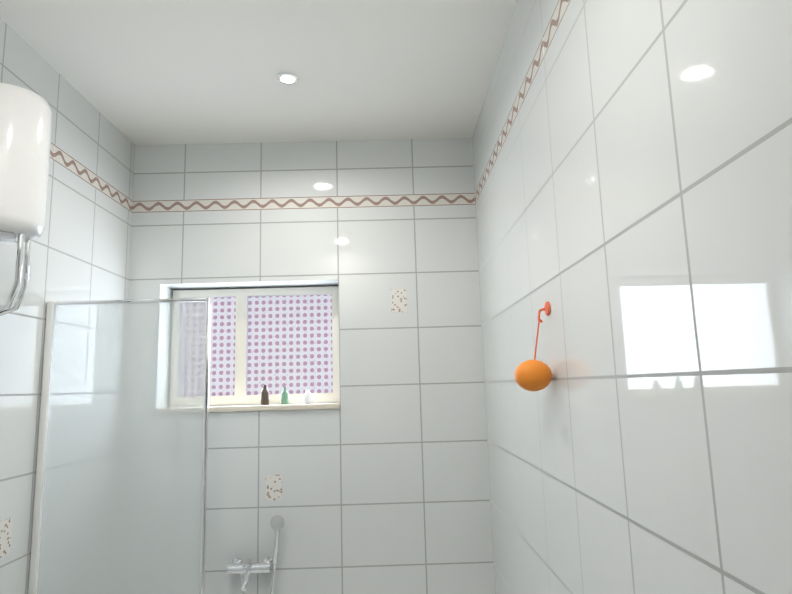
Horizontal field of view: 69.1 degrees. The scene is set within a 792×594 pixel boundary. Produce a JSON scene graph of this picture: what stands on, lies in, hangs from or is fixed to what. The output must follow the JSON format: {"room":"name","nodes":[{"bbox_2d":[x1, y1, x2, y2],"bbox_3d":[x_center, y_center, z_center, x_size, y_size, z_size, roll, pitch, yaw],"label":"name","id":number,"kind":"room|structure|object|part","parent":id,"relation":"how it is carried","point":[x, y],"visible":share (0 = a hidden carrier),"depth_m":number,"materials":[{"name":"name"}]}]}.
{"room":"bathroom","nodes":[
{"label":"bathroom","id":0,"kind":"room"},
{"bbox_2d":[0,18,134,593],"bbox_3d":[-1.459,0.308,0.510,0.250,3.000,5.250,-2,-9,-1],"label":"wall","id":1,"kind":"structure","parent":0,"point":[81,248],"depth_m":2.38,"materials":[{"name":"tile"}]},
{"bbox_2d":[0,517,12,557],"bbox_3d":[-1.339,0.823,1.964,0.003,0.120,0.080,-2,-9,-1],"label":"wall decor","id":2,"kind":"object","parent":1,"relation":"attached to","point":[6,525],"visible":1,"depth_m":1.97,"materials":[{"name":"tile"}]},
{"bbox_2d":[0,82,51,315],"bbox_3d":[-1.237,-0.309,1.608,0.258,0.738,0.612,-2,-9,-1],"label":"water heater","id":3,"kind":"object","parent":1,"relation":"attached to","point":[25,127],"visible":1,"depth_m":1.76,"materials":[{"name":"white plastic"}]},
{"bbox_2d":[124,284,174,414],"bbox_3d":[-1.290,0.280,3.046,0.160,0.660,0.250,-2,-9,-1],"label":"wall","id":4,"kind":"structure","parent":0,"point":[151,291],"depth_m":2.94,"materials":[{"name":"tile"}]},
{"bbox_2d":[175,286,337,406],"bbox_3d":[-0.751,0.281,3.152,0.919,0.660,0.050,-2,-9,-1],"label":"wall","id":5,"kind":"structure","parent":0,"point":[260,404],"depth_m":3.09,"materials":[{"name":"white paint"}]},
{"bbox_2d":[170,286,339,406],"bbox_3d":[-0.751,0.264,3.103,0.899,0.620,0.048,-2,-9,-1],"label":"window","id":6,"kind":"structure","parent":5,"relation":"in","point":[290,343],"depth_m":3.11,"materials":[{"name":"grey glass"}]},
{"bbox_3d":[-0.831,0.261,3.103,0.060,0.530,0.048,-2,-9,-1],"label":"window frame","id":7,"kind":"part","parent":6,"relation":"part of","materials":[{"name":"white plastic"}]},
{"bbox_3d":[-0.759,-0.023,3.147,0.819,0.040,0.048,-2,-9,-1],"label":"window frame","id":8,"kind":"part","parent":6,"relation":"part of","materials":[{"name":"white plastic"}]},
{"bbox_2d":[0,0,516,144],"bbox_3d":[-0.486,-1.053,2.096,2.310,0.120,2.550,-2,-9,-1],"label":"ceiling","id":9,"kind":"structure","parent":0,"point":[154,72],"depth_m":2.35,"materials":[{"name":"white paint"}]},
{"bbox_2d":[277,72,297,83],"bbox_3d":[-0.463,-0.933,2.457,0.090,0.008,0.090,-2,-9,-1],"label":"recessed light","id":10,"kind":"object","parent":9,"relation":"in","point":[287,78],"visible":1,"depth_m":2.45,"materials":[{"name":"silver metal"}]},
{"bbox_2d":[116,138,494,593],"bbox_3d":[-0.454,0.664,2.995,1.810,3.000,0.250,-2,-9,-1],"label":"wall","id":11,"kind":"structure","parent":0,"point":[391,500],"depth_m":2.91,"materials":[{"name":"tile"}]},
{"bbox_2d":[155,402,339,413],"bbox_3d":[-0.741,0.569,2.947,0.915,0.027,0.163,-2,-9,-1],"label":"window sill","id":12,"kind":"structure","parent":11,"relation":"on","point":[269,407],"depth_m":2.87,"materials":[{"name":"beige stone"}]},
{"bbox_2d":[261,385,268,404],"bbox_3d":[-0.672,0.502,2.952,0.044,0.100,0.044,-2,-9,-1],"label":"bottle","id":13,"kind":"object","parent":12,"relation":"on","point":[264,396],"visible":1,"depth_m":2.93,"materials":[{"name":"brown glass"}]},
{"bbox_2d":[281,387,288,403],"bbox_3d":[-0.572,0.509,2.962,0.040,0.085,0.040,-2,-9,-1],"label":"bottle","id":14,"kind":"object","parent":12,"relation":"on","point":[284,396],"visible":0.96,"depth_m":2.95,"materials":[{"name":"green glass"}]},
{"bbox_2d":[303,390,312,403],"bbox_3d":[-0.452,0.511,2.953,0.050,0.070,0.050,-2,-9,-1],"label":"bottle","id":15,"kind":"object","parent":12,"relation":"on","point":[307,397],"visible":0.98,"depth_m":2.93,"materials":[{"name":"white plastic"}]},
{"bbox_2d":[226,515,284,593],"bbox_3d":[-0.653,1.300,2.677,0.278,0.552,0.177,-2,-9,-1],"label":"mixer","id":16,"kind":"object","parent":11,"relation":"attached to","point":[247,568],"visible":1,"depth_m":2.68,"materials":[{"name":"silver metal"}]},
{"bbox_3d":[-0.687,1.298,2.643,0.024,0.070,0.110,-2,-9,-1],"label":"spout","id":17,"kind":"part","parent":16,"relation":"part of","materials":[{"name":"silver metal"}]},
{"bbox_3d":[-0.689,1.236,2.670,0.020,0.016,0.090,-2,-9,-1],"label":"lever","id":18,"kind":"part","parent":16,"relation":"part of","materials":[{"name":"silver metal"}]},
{"bbox_2d":[266,475,281,500],"bbox_3d":[-0.599,0.935,2.823,0.080,0.120,0.003,-2,-9,-1],"label":"wall decor","id":19,"kind":"object","parent":11,"relation":"attached to","point":[273,487],"visible":1,"depth_m":2.82,"materials":[{"name":"tile"}]},
{"bbox_2d":[391,289,406,311],"bbox_3d":[0.015,0.019,2.971,0.080,0.120,0.003,-2,-9,-1],"label":"wall decor","id":20,"kind":"object","parent":11,"relation":"attached to","point":[398,300],"visible":1,"depth_m":2.97,"materials":[{"name":"tile"}]},
{"bbox_2d":[472,0,791,593],"bbox_3d":[0.600,0.255,0.538,0.250,3.000,5.250,-2,-9,-1],"label":"wall","id":21,"kind":"structure","parent":0,"point":[632,164],"depth_m":1.09,"materials":[{"name":"tile"}]},
{"bbox_2d":[514,301,551,390],"bbox_3d":[0.399,0.144,1.692,0.111,0.262,0.108,-2,-9,-1],"label":"hanging ornament","id":22,"kind":"object","parent":21,"relation":"hanging from","point":[533,375],"visible":0.98,"depth_m":1.65,"materials":[{"name":"orange plastic"}]},
{"bbox_3d":[-0.385,1.823,0.286,2.310,0.120,5.250,-2,-9,-1],"label":"floor","id":23,"kind":"structure","parent":0,"visible":0},
{"bbox_2d":[28,297,210,593],"bbox_3d":[-0.435,1.058,2.437,1.804,2.050,0.727,-2,-9,-1],"label":"screen","id":24,"kind":"object","parent":23,"relation":"on","point":[42,470],"visible":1,"depth_m":2.17,"materials":[{"name":"clear glass"}]}
]}

